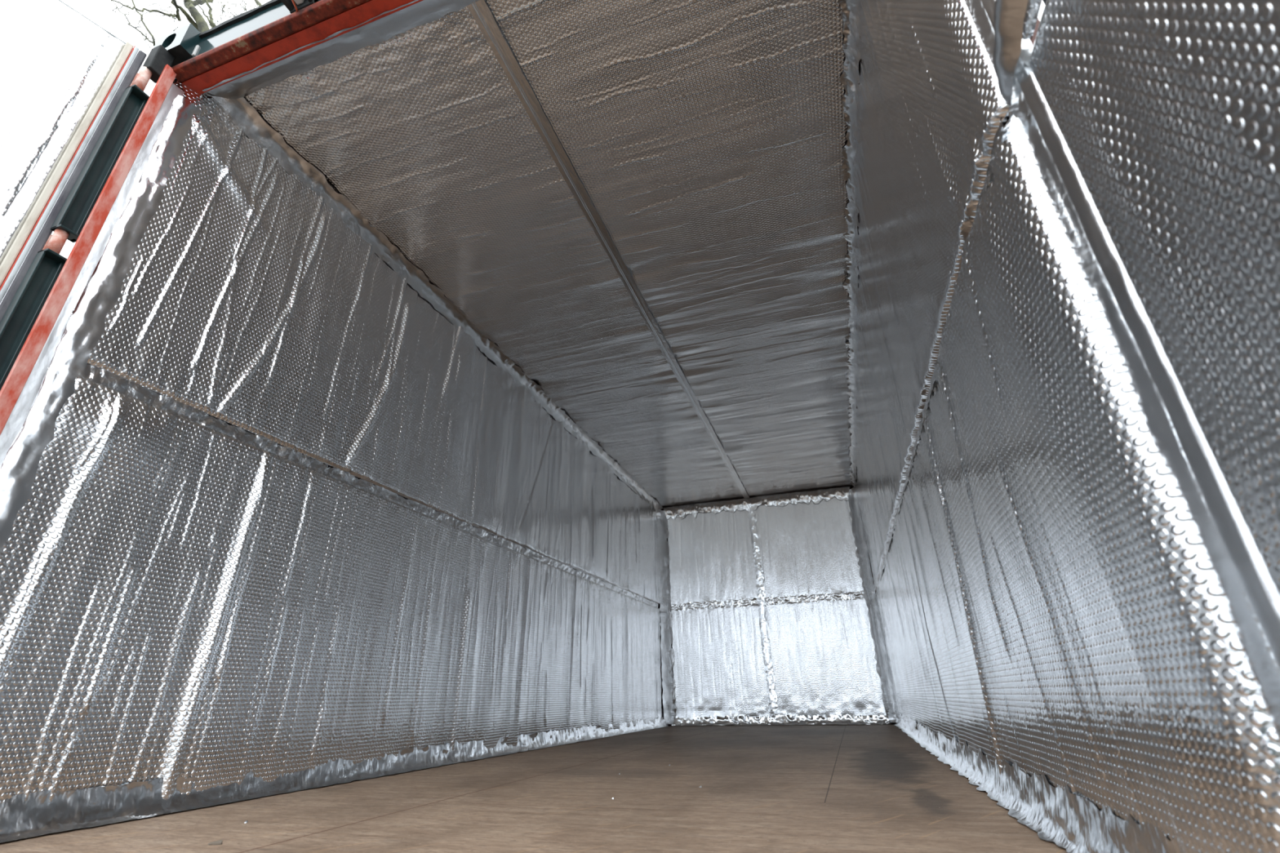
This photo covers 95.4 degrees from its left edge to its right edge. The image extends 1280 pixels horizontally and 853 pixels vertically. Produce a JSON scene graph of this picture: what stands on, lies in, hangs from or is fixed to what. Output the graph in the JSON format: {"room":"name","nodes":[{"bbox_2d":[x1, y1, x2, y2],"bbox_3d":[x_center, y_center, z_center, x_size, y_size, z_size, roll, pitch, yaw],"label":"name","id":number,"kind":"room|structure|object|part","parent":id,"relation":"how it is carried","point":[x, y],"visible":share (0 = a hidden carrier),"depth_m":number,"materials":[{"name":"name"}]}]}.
{"room":"cargo space","nodes":[
{"label":"cargo space","id":0,"kind":"room"},
{"bbox_2d":[0,724,1067,852],"bbox_3d":[0.456,1.947,3.356,2.410,0.150,6.135,-9,-26,16],"label":"floor","id":1,"kind":"structure","parent":0,"point":[768,788],"depth_m":1.62,"materials":[{"name":"brown wood"}]},
{"bbox_2d":[208,840,222,844],"bbox_3d":[-0.946,0.927,1.296,0.030,0.008,0.009,3,-25,-9],"label":"chip","id":2,"kind":"object","parent":1,"relation":"on","point":[217,842],"visible":1,"depth_m":1.29,"materials":[{"name":"brown wood"}]},
{"bbox_2d":[669,487,896,725],"bbox_3d":[1.416,2.022,6.569,2.450,2.698,0.050,-9,-26,16],"label":"wall","id":3,"kind":"structure","parent":0,"point":[850,487],"depth_m":6.18,"materials":[{"name":"brown metal"}]},
{"bbox_2d":[656,510,676,724],"bbox_3d":[0.294,2.116,6.743,0.238,2.380,0.036,22,-34,-40],"label":"tape","id":4,"kind":"object","parent":3,"relation":"attached to","point":[668,660],"visible":1,"depth_m":6.68,"materials":[{"name":"white metal"}]},
{"bbox_2d":[666,509,757,605],"bbox_3d":[0.841,1.531,6.923,1.068,1.110,0.019,-9,-26,16],"label":"sheet","id":5,"kind":"object","parent":3,"relation":"attached to","point":[711,554],"visible":1,"depth_m":6.91,"materials":[{"name":"silver metal"}]},
{"bbox_2d":[670,605,769,721],"bbox_3d":[0.862,2.600,6.419,1.068,1.206,0.026,-9,-26,16],"label":"sheet","id":6,"kind":"object","parent":3,"relation":"attached to","point":[717,669],"visible":1,"depth_m":6.42,"materials":[{"name":"silver metal"}]},
{"bbox_2d":[748,506,777,719],"bbox_3d":[1.365,2.001,6.499,0.111,2.280,0.016,-9,-26,16],"label":"tape","id":7,"kind":"object","parent":6,"relation":"attached to","point":[772,695],"visible":1,"depth_m":6.44,"materials":[{"name":"white metal"}]},
{"bbox_2d":[671,591,864,610],"bbox_3d":[1.396,1.955,6.517,2.220,0.099,0.022,-9,-26,16],"label":"tape","id":8,"kind":"object","parent":3,"relation":"attached to","point":[806,598],"visible":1,"depth_m":6.49,"materials":[{"name":"white metal"}]},
{"bbox_2d":[755,496,863,599],"bbox_3d":[1.893,1.364,6.612,1.112,1.110,0.018,-9,-26,16],"label":"sheet","id":9,"kind":"object","parent":3,"relation":"attached to","point":[805,548],"visible":1,"depth_m":6.60,"materials":[{"name":"silver metal"}]},
{"bbox_2d":[662,486,849,519],"bbox_3d":[1.347,0.927,6.941,2.220,0.152,0.110,-9,-26,16],"label":"tape","id":10,"kind":"object","parent":9,"relation":"attached to","point":[842,493],"visible":1,"depth_m":6.95,"materials":[{"name":"white"}]},
{"bbox_2d":[764,596,885,716],"bbox_3d":[1.925,2.432,6.108,1.132,1.206,0.023,-9,-26,16],"label":"sheet","id":11,"kind":"object","parent":3,"relation":"attached to","point":[823,653],"visible":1,"depth_m":6.10,"materials":[{"name":"silver metal"}]},
{"bbox_2d":[671,714,895,725],"bbox_3d":[1.408,3.018,5.984,2.260,0.097,0.077,-9,-26,16],"label":"tape","id":12,"kind":"object","parent":11,"relation":"attached to","point":[817,719],"visible":0.99,"depth_m":5.97,"materials":[{"name":"white metal"}]},
{"bbox_2d":[1031,17,1039,46],"bbox_3d":[1.628,0.619,3.575,0.050,2.698,6.085,-9,-26,16],"label":"wall","id":13,"kind":"structure","parent":0,"point":[1034,34],"depth_m":0.99,"materials":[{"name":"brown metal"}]},
{"bbox_2d":[0,0,146,321],"bbox_3d":[-2.118,-0.398,1.121,0.086,2.505,1.216,-18,-30,32],"label":"door","id":14,"kind":"structure","parent":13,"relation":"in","point":[16,255],"depth_m":1.78,"materials":[{"name":"green paint"}]},
{"bbox_2d":[0,0,124,265],"bbox_3d":[-2.118,-0.484,1.138,0.020,2.315,1.126,-18,-30,32],"label":"sheet","id":15,"kind":"object","parent":14,"relation":"attached to","point":[55,61],"visible":1,"depth_m":1.80,"materials":[{"name":"silver metal"}]},
{"bbox_3d":[-1.775,-0.258,1.543,0.026,2.395,0.020,-18,-30,32],"label":"edge trim","id":16,"kind":"part","parent":14,"relation":"part of","materials":[{"name":"metal"}]},
{"bbox_2d":[0,83,184,469],"bbox_3d":[-1.640,-0.190,1.605,0.004,2.280,0.053,-13,-27,23],"label":"tape","id":17,"kind":"object","parent":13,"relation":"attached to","point":[23,406],"visible":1,"depth_m":1.71,"materials":[{"name":"white metal"}]},
{"bbox_2d":[0,0,422,435],"bbox_3d":[-0.554,-0.399,1.287,2.506,2.687,0.170,-9,-26,16],"label":"door frame","id":18,"kind":"structure","parent":13,"relation":"attached to","point":[241,43],"depth_m":1.91,"materials":[{"name":"red paint"}]},
{"bbox_3d":[-1.727,-0.526,1.711,0.009,0.070,0.035,-9,-26,16],"label":"hinge plate","id":19,"kind":"part","parent":18,"relation":"part of","materials":[{"name":"metal"}]},
{"bbox_3d":[-1.740,-1.180,2.016,0.009,0.093,0.035,-9,-26,16],"label":"hinge plate","id":20,"kind":"part","parent":18,"relation":"part of","materials":[{"name":"metal"}]},
{"bbox_2d":[202,0,479,99],"bbox_3d":[-0.509,-1.429,1.888,2.300,0.085,0.114,-9,-26,16],"label":"tape","id":21,"kind":"object","parent":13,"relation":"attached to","point":[424,11],"visible":1,"depth_m":2.05,"materials":[{"name":"white metal"}]},
{"bbox_2d":[848,486,897,722],"bbox_3d":[2.423,1.774,6.109,0.043,2.380,0.265,4,-25,-10],"label":"tape","id":22,"kind":"object","parent":13,"relation":"attached to","point":[861,553],"visible":0.98,"depth_m":6.09,"materials":[{"name":"white metal"}]},
{"bbox_2d":[854,0,1009,593],"bbox_3d":[1.530,0.098,3.803,0.057,1.273,6.008,-9,-26,16],"label":"sheet","id":23,"kind":"object","parent":13,"relation":"attached to","point":[932,105],"visible":0.95,"depth_m":1.71,"materials":[{"name":"silver metal"}]},
{"bbox_2d":[838,0,861,488],"bbox_3d":[1.487,-0.439,4.100,0.086,0.100,5.938,-9,-26,16],"label":"tape","id":24,"kind":"object","parent":23,"relation":"attached to","point":[850,77],"visible":0.91,"depth_m":2.65,"materials":[{"name":"white metal"}]},
{"bbox_2d":[875,114,1279,852],"bbox_3d":[1.546,1.141,3.317,0.043,1.196,6.008,-9,-26,16],"label":"sheet","id":25,"kind":"object","parent":13,"relation":"attached to","point":[1050,602],"visible":0.93,"depth_m":0.93,"materials":[{"name":"silver metal"}]},
{"bbox_2d":[875,116,1003,595],"bbox_3d":[1.531,0.653,3.534,0.016,0.129,5.980,-9,-26,16],"label":"tape","id":26,"kind":"object","parent":25,"relation":"attached to","point":[999,131],"visible":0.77,"depth_m":1.76,"materials":[{"name":"white"}]},
{"bbox_2d":[894,714,1183,852],"bbox_3d":[1.525,1.648,3.079,0.065,0.111,5.980,-9,-26,16],"label":"tape","id":27,"kind":"object","parent":25,"relation":"attached to","point":[1071,821],"visible":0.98,"depth_m":1.24,"materials":[{"name":"white metal"}]},
{"bbox_2d":[964,0,1279,742],"bbox_3d":[0.589,-0.574,0.933,0.016,2.360,0.111,-6,-25,9],"label":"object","id":28,"kind":"object","parent":13,"relation":"attached to","point":[1250,597],"visible":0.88,"depth_m":0.67,"materials":[{"name":"white metal"}]},
{"bbox_3d":[0.452,-0.812,0.352,0.044,2.505,1.150,-9,-26,16],"label":"door","id":29,"kind":"structure","parent":13,"relation":"in","visible":0},
{"bbox_2d":[1022,0,1042,40],"bbox_3d":[0.393,-1.343,0.653,0.020,1.195,1.150,-9,-26,16],"label":"sheet","id":30,"kind":"object","parent":29,"relation":"attached to","point":[1033,8],"visible":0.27,"depth_m":0.85,"materials":[{"name":"silver metal"}]},
{"bbox_2d":[992,0,1027,106],"bbox_3d":[0.388,-0.772,0.438,0.056,0.063,1.190,-9,-26,16],"label":"tape","id":31,"kind":"object","parent":30,"relation":"attached to","point":[1009,15],"visible":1,"depth_m":0.85,"materials":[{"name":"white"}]},
{"bbox_2d":[1029,0,1279,596],"bbox_3d":[0.414,-0.288,0.160,0.021,1.075,1.150,-9,-26,16],"label":"sheet","id":32,"kind":"object","parent":29,"relation":"attached to","point":[1166,113],"visible":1,"depth_m":0.57,"materials":[{"name":"silver metal"}]},
{"bbox_3d":[0.428,-0.339,4.493,2.450,0.040,6.025,-9,-26,16],"label":"ceiling","id":33,"kind":"structure","parent":0,"visible":0},
{"bbox_2d":[244,6,744,508],"bbox_3d":[-0.143,-0.208,4.639,1.067,0.033,5.890,-9,-26,16],"label":"sheet","id":34,"kind":"object","parent":33,"relation":"attached to","point":[423,130],"visible":0.99,"depth_m":2.88,"materials":[{"name":"silver metal"}]},
{"bbox_2d":[484,0,852,497],"bbox_3d":[0.944,-0.380,4.319,1.201,0.034,5.890,-9,-26,16],"label":"sheet","id":35,"kind":"object","parent":33,"relation":"attached to","point":[707,139],"visible":1,"depth_m":2.68,"materials":[{"name":"silver metal"}]},
{"bbox_2d":[466,0,749,498],"bbox_3d":[0.368,-0.276,4.477,0.068,0.008,5.870,-9,-26,16],"label":"tape","id":36,"kind":"object","parent":35,"relation":"attached to","point":[479,10],"visible":1,"depth_m":2.67,"materials":[{"name":"white metal"}]},
{"bbox_3d":[-0.742,0.996,4.275,0.050,2.698,6.085,-9,-26,16],"label":"wall","id":37,"kind":"structure","parent":0,"visible":0},
{"bbox_2d":[0,374,663,803],"bbox_3d":[-0.654,1.491,3.960,0.077,1.191,6.020,-9,-26,16],"label":"sheet","id":38,"kind":"object","parent":37,"relation":"attached to","point":[180,597],"visible":0.97,"depth_m":2.03,"materials":[{"name":"silver metal"}]},
{"bbox_2d":[0,94,200,552],"bbox_3d":[-1.612,-0.159,1.637,0.020,2.250,0.082,-17,-29,30],"label":"insulation edge","id":39,"kind":"object","parent":38,"relation":"attached to","point":[86,326],"visible":1,"depth_m":1.70,"materials":[{"name":"white"}]},
{"bbox_2d":[0,717,670,843],"bbox_3d":[-0.631,1.999,3.712,0.063,0.095,5.980,-9,-26,16],"label":"insulation bottom edge","id":40,"kind":"object","parent":38,"relation":"attached to","point":[20,818],"visible":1,"depth_m":1.83,"materials":[{"name":"white metal"}]},
{"bbox_2d":[48,363,660,608],"bbox_3d":[-0.692,0.960,4.212,0.017,0.146,5.980,-9,-26,16],"label":"tape","id":41,"kind":"object","parent":38,"relation":"attached to","point":[101,376],"visible":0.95,"depth_m":2.33,"materials":[{"name":"white"}]},
{"bbox_2d":[67,77,660,604],"bbox_3d":[-0.685,0.419,4.464,0.060,1.210,6.020,-9,-26,16],"label":"sheet","id":42,"kind":"object","parent":37,"relation":"attached to","point":[246,300],"visible":1,"depth_m":2.60,"materials":[{"name":"silver metal"}]},
{"bbox_2d":[202,92,663,511],"bbox_3d":[-0.656,-0.099,4.733,0.075,0.092,5.938,-9,-26,16],"label":"tape","id":43,"kind":"object","parent":42,"relation":"attached to","point":[244,115],"visible":1,"depth_m":3.03,"materials":[{"name":"white"}]},
{"label":"outside","id":44,"kind":"structure","parent":0,"visible":0},
{"bbox_3d":[-1.853,0.824,0.304,80.000,0.290,80.000,-9,-26,16],"label":"ground","id":45,"kind":"structure","parent":44,"visible":0},
{"bbox_2d":[110,0,233,48],"bbox_3d":[-8.078,-2.841,7.831,3.054,12.969,1.397,2,-25,-6],"label":"bare tree","id":46,"kind":"object","parent":45,"relation":"on","point":[200,24],"visible":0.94,"depth_m":10.07,"materials":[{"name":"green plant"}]},
{"bbox_2d":[211,0,262,21],"bbox_3d":[-8.614,-3.258,10.296,2.479,15.832,0.783,1,-25,-4],"label":"bare tree","id":47,"kind":"object","parent":45,"relation":"on","point":[257,2],"visible":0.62,"depth_m":12.97,"materials":[{"name":"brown plant"}]}
]}

